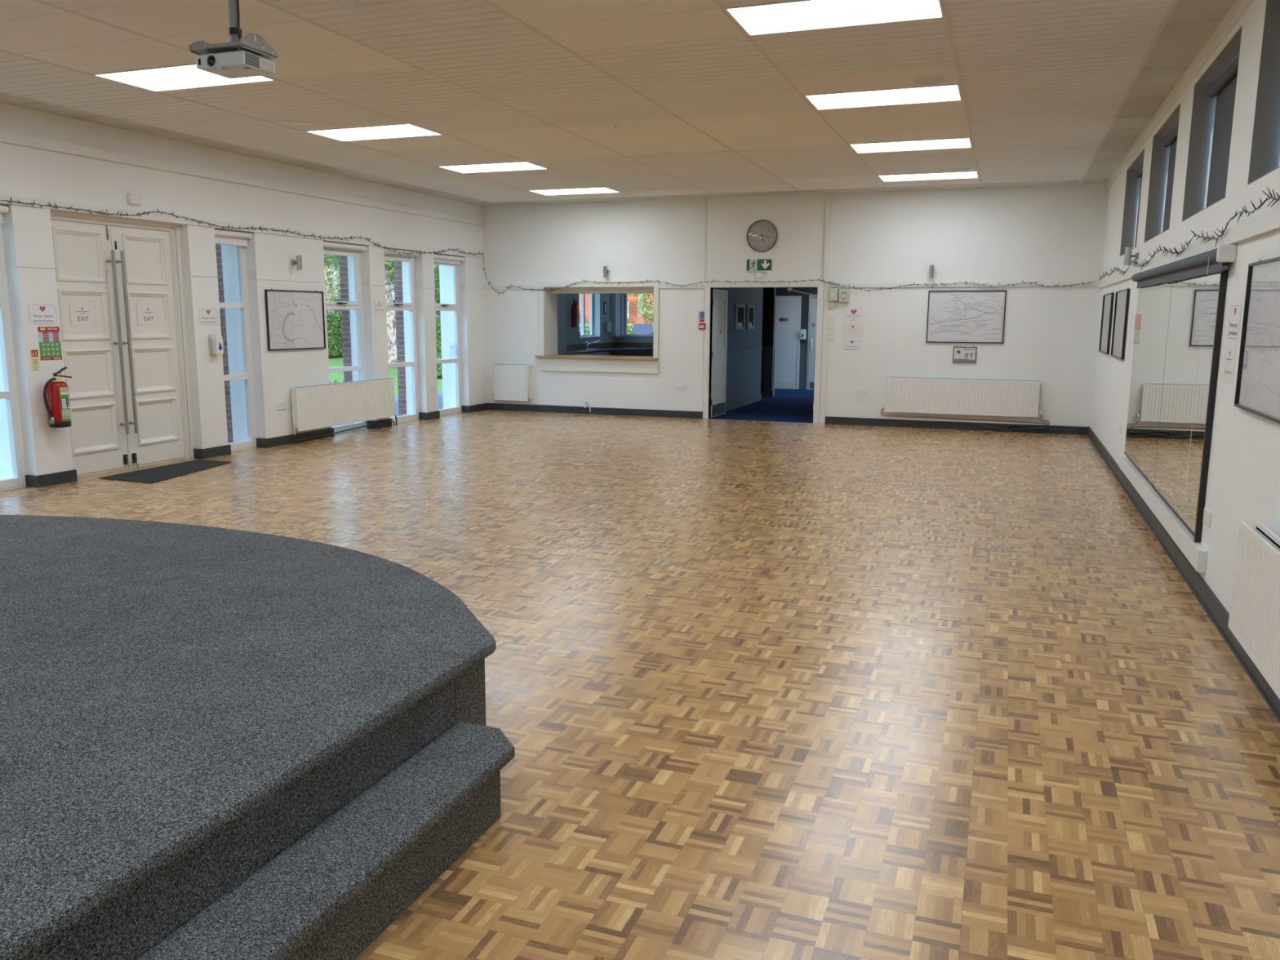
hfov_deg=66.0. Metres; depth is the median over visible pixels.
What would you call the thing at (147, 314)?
notice
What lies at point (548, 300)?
trim
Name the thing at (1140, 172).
roller blind
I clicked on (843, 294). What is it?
switch
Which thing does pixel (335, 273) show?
bungalow
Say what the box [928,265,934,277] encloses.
wall light
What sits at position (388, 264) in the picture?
birch tree
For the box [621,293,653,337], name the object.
window
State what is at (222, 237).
roller blind
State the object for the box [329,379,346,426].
flower planter
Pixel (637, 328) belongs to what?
notice
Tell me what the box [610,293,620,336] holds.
trim
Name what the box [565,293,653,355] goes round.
wall
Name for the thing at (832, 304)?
junction box
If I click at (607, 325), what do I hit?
paper towel dispenser
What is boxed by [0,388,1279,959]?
floor
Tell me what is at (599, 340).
mixer tap
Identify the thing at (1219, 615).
baseboard
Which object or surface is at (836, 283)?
cable cover
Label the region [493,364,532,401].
radiator
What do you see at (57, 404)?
fire extinguisher
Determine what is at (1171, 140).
roller blind
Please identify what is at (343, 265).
wall
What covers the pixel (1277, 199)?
string lights
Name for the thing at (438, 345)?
shrub
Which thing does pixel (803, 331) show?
soap dispenser
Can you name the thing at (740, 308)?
framed card
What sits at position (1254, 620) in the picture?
radiator
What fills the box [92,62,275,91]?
ceiling light
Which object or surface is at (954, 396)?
radiator
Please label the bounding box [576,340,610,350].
sink
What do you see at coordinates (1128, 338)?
notice
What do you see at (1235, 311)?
notice
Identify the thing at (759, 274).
cable box
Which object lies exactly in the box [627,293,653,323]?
leafy tree
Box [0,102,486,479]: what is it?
wall
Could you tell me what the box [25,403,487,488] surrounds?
baseboard
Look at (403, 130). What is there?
ceiling light
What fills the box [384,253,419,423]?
window
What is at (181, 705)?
stage platform
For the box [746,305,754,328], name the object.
framed card
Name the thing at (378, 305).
notice
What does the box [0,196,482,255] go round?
string
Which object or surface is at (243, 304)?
window
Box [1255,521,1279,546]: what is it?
grille
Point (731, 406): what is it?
trim
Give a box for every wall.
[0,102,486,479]
[215,244,406,443]
[482,182,1108,426]
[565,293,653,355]
[712,287,817,404]
[1089,0,1279,613]
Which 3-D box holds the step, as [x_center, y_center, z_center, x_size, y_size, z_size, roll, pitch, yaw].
[-1.352,1.314,1.030,0.267,0.224,4.972,4,10,20]
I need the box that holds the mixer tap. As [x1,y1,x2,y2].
[585,340,599,348]
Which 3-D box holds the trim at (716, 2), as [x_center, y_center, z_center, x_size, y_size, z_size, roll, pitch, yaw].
[-1.197,-2.929,6.620,8.706,0.025,17.515,4,10,20]
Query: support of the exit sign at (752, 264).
attached to the wall at (1048, 233)
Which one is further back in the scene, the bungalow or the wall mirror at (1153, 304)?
the bungalow
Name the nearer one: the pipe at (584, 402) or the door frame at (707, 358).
the door frame at (707, 358)
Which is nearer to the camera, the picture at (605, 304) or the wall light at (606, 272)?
the wall light at (606, 272)
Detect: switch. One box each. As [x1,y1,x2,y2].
[827,335,833,341]
[828,315,834,321]
[828,322,834,328]
[828,328,834,334]
[838,288,849,302]
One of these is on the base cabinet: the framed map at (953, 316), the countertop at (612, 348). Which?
the countertop at (612, 348)
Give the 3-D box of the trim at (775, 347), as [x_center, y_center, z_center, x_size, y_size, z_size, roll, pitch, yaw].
[2.713,-2.196,19.968,0.025,1.000,0.033,4,10,20]
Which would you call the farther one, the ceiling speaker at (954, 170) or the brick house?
the brick house
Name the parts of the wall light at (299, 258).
lamp shade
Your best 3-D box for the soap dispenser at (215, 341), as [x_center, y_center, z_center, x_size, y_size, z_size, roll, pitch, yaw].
[-4.708,-1.504,10.961,0.108,0.230,0.130,4,10,20]
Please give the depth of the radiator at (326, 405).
13.01 m
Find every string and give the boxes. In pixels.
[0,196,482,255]
[482,256,1093,294]
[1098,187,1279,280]
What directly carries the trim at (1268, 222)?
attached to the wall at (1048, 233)
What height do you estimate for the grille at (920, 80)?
0.006 m
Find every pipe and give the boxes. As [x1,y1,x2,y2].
[494,400,591,412]
[979,424,1048,433]
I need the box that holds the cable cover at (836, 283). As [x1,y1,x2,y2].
[830,282,840,286]
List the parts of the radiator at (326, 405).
panel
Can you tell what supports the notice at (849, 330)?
attached to the wall at (1048, 233)
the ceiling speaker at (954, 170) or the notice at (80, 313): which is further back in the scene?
the ceiling speaker at (954, 170)
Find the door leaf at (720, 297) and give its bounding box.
[711,288,728,417]
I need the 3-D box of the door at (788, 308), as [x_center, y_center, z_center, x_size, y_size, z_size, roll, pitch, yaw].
[3.239,-3.055,21.957,0.650,2.050,0.035,4,10,20]
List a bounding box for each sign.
[29,349,40,371]
[746,258,773,271]
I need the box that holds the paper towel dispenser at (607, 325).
[604,322,611,332]
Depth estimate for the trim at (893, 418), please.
14.20 m
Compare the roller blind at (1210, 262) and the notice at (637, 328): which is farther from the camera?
the notice at (637, 328)
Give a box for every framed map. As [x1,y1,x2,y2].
[264,288,325,351]
[925,288,1006,343]
[1098,291,1114,354]
[1110,287,1129,359]
[1234,256,1279,423]
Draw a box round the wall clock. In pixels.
[746,219,777,252]
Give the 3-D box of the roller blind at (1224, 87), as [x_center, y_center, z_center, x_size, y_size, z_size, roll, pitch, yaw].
[3.788,-2.208,6.350,0.070,0.904,1.500,4,10,20]
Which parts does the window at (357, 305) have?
sash, sill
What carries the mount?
attached to the ceiling
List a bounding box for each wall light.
[291,255,302,270]
[603,266,608,277]
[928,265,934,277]
[1124,247,1138,265]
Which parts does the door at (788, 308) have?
kick plate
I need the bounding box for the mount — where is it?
[189,0,278,58]
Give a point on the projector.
(238, 64)
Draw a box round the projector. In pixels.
[195,48,275,79]
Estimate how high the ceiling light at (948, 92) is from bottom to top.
0.046 m
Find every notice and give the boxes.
[26,302,58,325]
[69,303,95,324]
[137,305,159,324]
[197,306,219,326]
[373,300,384,315]
[449,343,456,357]
[632,324,652,333]
[697,310,704,322]
[842,323,863,337]
[842,339,861,351]
[843,307,863,322]
[1126,337,1130,358]
[1128,311,1133,333]
[1222,344,1236,384]
[1226,302,1242,342]
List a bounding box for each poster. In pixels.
[37,326,62,360]
[1133,314,1139,344]
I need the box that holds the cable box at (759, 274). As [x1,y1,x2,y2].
[755,271,762,278]
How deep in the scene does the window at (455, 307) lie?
16.07 m
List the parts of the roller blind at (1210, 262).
pull cord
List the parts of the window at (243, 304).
sill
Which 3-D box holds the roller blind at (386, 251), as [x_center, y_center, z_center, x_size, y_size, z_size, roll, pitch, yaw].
[-3.476,-3.308,14.331,0.067,0.067,0.940,4,10,20]
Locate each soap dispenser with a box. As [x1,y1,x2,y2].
[208,333,223,355]
[800,328,806,339]
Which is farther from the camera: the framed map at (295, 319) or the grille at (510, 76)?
the framed map at (295, 319)
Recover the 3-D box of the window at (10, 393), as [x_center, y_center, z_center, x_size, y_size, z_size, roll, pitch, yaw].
[-5.916,-1.149,8.695,0.300,2.529,0.620,4,10,20]
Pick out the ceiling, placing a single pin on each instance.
(1044, 82)
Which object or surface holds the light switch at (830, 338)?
attached to the wall at (1048, 233)
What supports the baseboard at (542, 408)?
attached to the wall at (1048, 233)
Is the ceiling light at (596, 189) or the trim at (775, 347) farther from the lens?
the trim at (775, 347)
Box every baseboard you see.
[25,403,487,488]
[486,403,1088,435]
[1086,426,1279,723]
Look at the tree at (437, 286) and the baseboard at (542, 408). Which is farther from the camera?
the tree at (437, 286)
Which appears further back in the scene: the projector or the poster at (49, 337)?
the poster at (49, 337)
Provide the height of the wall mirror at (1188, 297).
1.565 m
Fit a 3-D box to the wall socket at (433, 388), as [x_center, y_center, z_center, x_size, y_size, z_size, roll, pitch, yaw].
[-3.203,-1.408,15.256,0.016,0.092,0.145,4,10,20]
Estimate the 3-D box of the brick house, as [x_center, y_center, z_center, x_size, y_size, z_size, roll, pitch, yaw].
[-0.915,-7.400,38.827,8.700,5.340,7.100,4,10,20]
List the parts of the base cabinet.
cupboard door, cupboard door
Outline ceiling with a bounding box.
[0,0,1236,205]
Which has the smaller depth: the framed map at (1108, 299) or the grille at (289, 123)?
the grille at (289, 123)
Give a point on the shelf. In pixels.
(1195, 553)
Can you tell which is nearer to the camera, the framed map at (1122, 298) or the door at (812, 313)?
the framed map at (1122, 298)
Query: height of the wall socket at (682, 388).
0.090 m
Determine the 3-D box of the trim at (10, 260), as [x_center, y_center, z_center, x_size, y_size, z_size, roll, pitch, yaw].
[-4.248,-2.545,12.412,0.118,0.115,7.851,4,10,20]
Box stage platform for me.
[0,515,496,959]
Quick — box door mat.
[98,459,231,483]
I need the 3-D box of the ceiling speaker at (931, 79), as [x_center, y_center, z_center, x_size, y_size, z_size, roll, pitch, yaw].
[2.213,-3.047,7.520,0.280,0.010,0.280,4,10,20]
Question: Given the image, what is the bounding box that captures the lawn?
[328,357,442,417]
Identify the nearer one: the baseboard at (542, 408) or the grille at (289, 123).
the grille at (289, 123)
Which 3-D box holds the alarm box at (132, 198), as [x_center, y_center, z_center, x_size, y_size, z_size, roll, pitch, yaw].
[-5.053,-2.810,9.858,0.052,0.105,0.135,4,10,20]
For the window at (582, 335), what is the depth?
20.96 m
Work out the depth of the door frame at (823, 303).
14.86 m
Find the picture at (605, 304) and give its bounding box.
[603,302,607,314]
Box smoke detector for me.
[338,0,356,11]
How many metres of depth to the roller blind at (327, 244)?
13.08 m
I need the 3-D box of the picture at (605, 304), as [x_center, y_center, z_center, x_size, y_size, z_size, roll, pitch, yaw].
[-0.754,-3.758,21.573,0.014,0.260,0.180,4,10,20]
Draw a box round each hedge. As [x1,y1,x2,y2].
[326,311,342,358]
[578,323,653,334]
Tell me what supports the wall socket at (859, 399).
attached to the wall at (1048, 233)
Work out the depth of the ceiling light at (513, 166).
12.11 m
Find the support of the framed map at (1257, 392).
attached to the wall at (1243, 484)
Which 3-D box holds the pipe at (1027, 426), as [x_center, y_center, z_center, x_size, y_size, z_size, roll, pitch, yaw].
[5.285,-0.730,13.944,0.922,0.108,0.063,4,10,20]
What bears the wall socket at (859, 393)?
attached to the wall at (1048, 233)
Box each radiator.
[291,377,397,440]
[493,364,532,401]
[880,376,1048,425]
[1227,520,1279,699]
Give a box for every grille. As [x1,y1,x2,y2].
[288,122,310,125]
[291,377,392,387]
[507,74,526,78]
[886,376,1039,381]
[914,76,946,84]
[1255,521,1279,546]
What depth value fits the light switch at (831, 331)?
14.67 m
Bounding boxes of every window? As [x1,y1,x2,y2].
[0,223,26,491]
[219,245,257,451]
[323,246,367,434]
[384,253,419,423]
[434,262,462,415]
[578,293,600,337]
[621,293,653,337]
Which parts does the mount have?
bracket plate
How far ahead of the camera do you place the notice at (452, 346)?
16.07 m
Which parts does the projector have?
casing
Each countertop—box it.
[534,354,657,359]
[557,346,653,354]
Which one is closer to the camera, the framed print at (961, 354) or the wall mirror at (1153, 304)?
the wall mirror at (1153, 304)
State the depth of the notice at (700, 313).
15.34 m
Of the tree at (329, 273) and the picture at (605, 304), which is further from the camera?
the tree at (329, 273)
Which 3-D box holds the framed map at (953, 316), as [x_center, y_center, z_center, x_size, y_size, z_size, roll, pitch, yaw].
[4.618,-2.322,13.986,1.043,0.747,0.024,4,10,20]
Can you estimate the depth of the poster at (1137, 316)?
8.99 m
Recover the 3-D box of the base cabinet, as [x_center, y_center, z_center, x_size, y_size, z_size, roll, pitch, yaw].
[-1.407,-2.030,19.216,0.590,0.874,2.780,4,10,20]
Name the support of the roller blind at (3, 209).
attached to the wall at (24, 171)
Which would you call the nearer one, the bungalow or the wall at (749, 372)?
the wall at (749, 372)
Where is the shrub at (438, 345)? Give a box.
[435,315,442,378]
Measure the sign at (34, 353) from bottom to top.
0.198 m
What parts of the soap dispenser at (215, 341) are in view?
plate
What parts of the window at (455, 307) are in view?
sash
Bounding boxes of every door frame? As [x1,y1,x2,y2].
[702,282,830,423]
[706,358,708,392]
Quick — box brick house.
[578,293,653,324]
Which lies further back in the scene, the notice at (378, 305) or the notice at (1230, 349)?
the notice at (378, 305)
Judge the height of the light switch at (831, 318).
0.085 m
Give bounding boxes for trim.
[0,0,1178,205]
[0,130,484,257]
[4,253,466,290]
[483,207,1279,288]
[538,281,658,373]
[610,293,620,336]
[725,343,807,411]
[773,346,775,396]
[823,192,832,282]
[884,417,1042,425]
[1106,0,1254,190]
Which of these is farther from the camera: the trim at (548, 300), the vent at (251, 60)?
the trim at (548, 300)
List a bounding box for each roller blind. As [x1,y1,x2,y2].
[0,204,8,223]
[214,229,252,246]
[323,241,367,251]
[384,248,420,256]
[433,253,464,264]
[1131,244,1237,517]
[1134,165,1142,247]
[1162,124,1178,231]
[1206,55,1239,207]
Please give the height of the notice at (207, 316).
0.208 m
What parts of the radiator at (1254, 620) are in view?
panel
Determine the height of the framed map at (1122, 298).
0.729 m
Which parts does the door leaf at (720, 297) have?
kick plate, edge plate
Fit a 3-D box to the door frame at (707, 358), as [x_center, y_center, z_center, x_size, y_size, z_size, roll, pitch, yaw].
[1.054,-1.637,15.410,0.014,0.530,0.012,4,10,20]
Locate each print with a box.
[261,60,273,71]
[952,346,976,363]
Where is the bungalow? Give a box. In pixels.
[324,262,395,313]
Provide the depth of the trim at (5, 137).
10.69 m
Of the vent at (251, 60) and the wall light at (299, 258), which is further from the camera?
the wall light at (299, 258)
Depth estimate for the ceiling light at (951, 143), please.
10.40 m
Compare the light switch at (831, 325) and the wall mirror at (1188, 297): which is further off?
the light switch at (831, 325)
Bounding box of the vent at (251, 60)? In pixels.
[244,53,260,67]
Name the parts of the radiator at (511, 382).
panel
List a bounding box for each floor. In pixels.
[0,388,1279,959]
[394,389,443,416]
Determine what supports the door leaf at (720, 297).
attached to the door frame at (823, 303)
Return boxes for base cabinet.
[572,351,608,355]
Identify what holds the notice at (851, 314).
attached to the wall at (1048, 233)
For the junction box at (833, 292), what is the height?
0.195 m
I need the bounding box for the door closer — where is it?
[787,287,817,297]
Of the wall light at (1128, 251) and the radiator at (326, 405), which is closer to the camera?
the wall light at (1128, 251)
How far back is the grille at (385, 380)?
13.17 m
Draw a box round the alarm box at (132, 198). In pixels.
[127,192,142,204]
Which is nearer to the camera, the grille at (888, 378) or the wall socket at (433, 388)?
the grille at (888, 378)
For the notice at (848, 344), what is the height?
0.163 m
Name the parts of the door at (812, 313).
kick plate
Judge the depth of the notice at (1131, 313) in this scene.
9.77 m
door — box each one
[49,209,194,477]
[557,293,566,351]
[773,296,801,389]
[805,294,817,390]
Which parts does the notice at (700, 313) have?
blue panel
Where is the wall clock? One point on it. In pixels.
(762, 235)
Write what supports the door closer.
attached to the door leaf
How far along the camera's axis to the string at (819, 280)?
14.72 m
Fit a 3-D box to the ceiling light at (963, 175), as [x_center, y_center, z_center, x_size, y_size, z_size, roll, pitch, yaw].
[3.700,-3.911,12.644,1.210,0.046,0.598,4,10,20]
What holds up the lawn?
on the ground
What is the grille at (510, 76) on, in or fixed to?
attached to the ceiling speaker
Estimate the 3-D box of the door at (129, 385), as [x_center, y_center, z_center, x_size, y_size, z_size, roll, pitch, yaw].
[-5.390,-1.378,10.087,0.440,2.530,1.630,4,10,20]
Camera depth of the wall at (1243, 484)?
5.54 m
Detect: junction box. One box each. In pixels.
[828,288,838,301]
[829,302,835,307]
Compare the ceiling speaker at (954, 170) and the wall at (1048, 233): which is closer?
the ceiling speaker at (954, 170)
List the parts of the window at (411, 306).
sash, sill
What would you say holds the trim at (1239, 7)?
attached to the wall at (1243, 484)
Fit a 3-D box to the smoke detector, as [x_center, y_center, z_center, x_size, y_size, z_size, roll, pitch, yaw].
[-1.685,-2.741,5.691,0.104,0.058,0.104,4,10,20]
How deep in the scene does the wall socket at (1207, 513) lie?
5.60 m
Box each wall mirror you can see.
[1124,281,1177,487]
[1152,270,1228,542]
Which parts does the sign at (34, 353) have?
red panel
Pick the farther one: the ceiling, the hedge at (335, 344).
the hedge at (335, 344)
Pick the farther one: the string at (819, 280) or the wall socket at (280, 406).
the string at (819, 280)
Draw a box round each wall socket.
[275,401,285,410]
[430,386,435,392]
[676,384,686,391]
[855,396,863,403]
[856,390,867,395]
[1119,424,1122,434]
[1202,507,1211,528]
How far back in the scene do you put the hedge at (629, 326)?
30.43 m
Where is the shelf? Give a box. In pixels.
[1118,453,1207,573]
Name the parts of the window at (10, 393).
sill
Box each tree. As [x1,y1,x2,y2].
[324,253,340,312]
[328,254,396,363]
[434,264,440,315]
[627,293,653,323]
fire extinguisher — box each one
[43,366,71,427]
[571,298,578,327]
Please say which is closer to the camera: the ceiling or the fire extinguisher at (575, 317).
the ceiling
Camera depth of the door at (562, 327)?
19.45 m
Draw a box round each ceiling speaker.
[911,75,949,84]
[948,168,972,172]
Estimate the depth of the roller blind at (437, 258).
15.54 m
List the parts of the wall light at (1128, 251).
lamp shade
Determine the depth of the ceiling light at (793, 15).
5.90 m
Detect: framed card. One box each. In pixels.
[735,304,745,329]
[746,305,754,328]
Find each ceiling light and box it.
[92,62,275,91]
[304,123,443,141]
[437,161,548,173]
[528,186,620,195]
[724,0,944,35]
[804,83,962,110]
[848,137,972,153]
[877,170,978,182]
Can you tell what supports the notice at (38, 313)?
attached to the wall at (24, 171)
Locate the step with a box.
[135,721,515,959]
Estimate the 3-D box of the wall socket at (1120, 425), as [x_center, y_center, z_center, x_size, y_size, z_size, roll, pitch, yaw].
[4.873,-0.514,10.002,0.016,0.085,0.150,4,10,20]
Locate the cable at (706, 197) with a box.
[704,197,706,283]

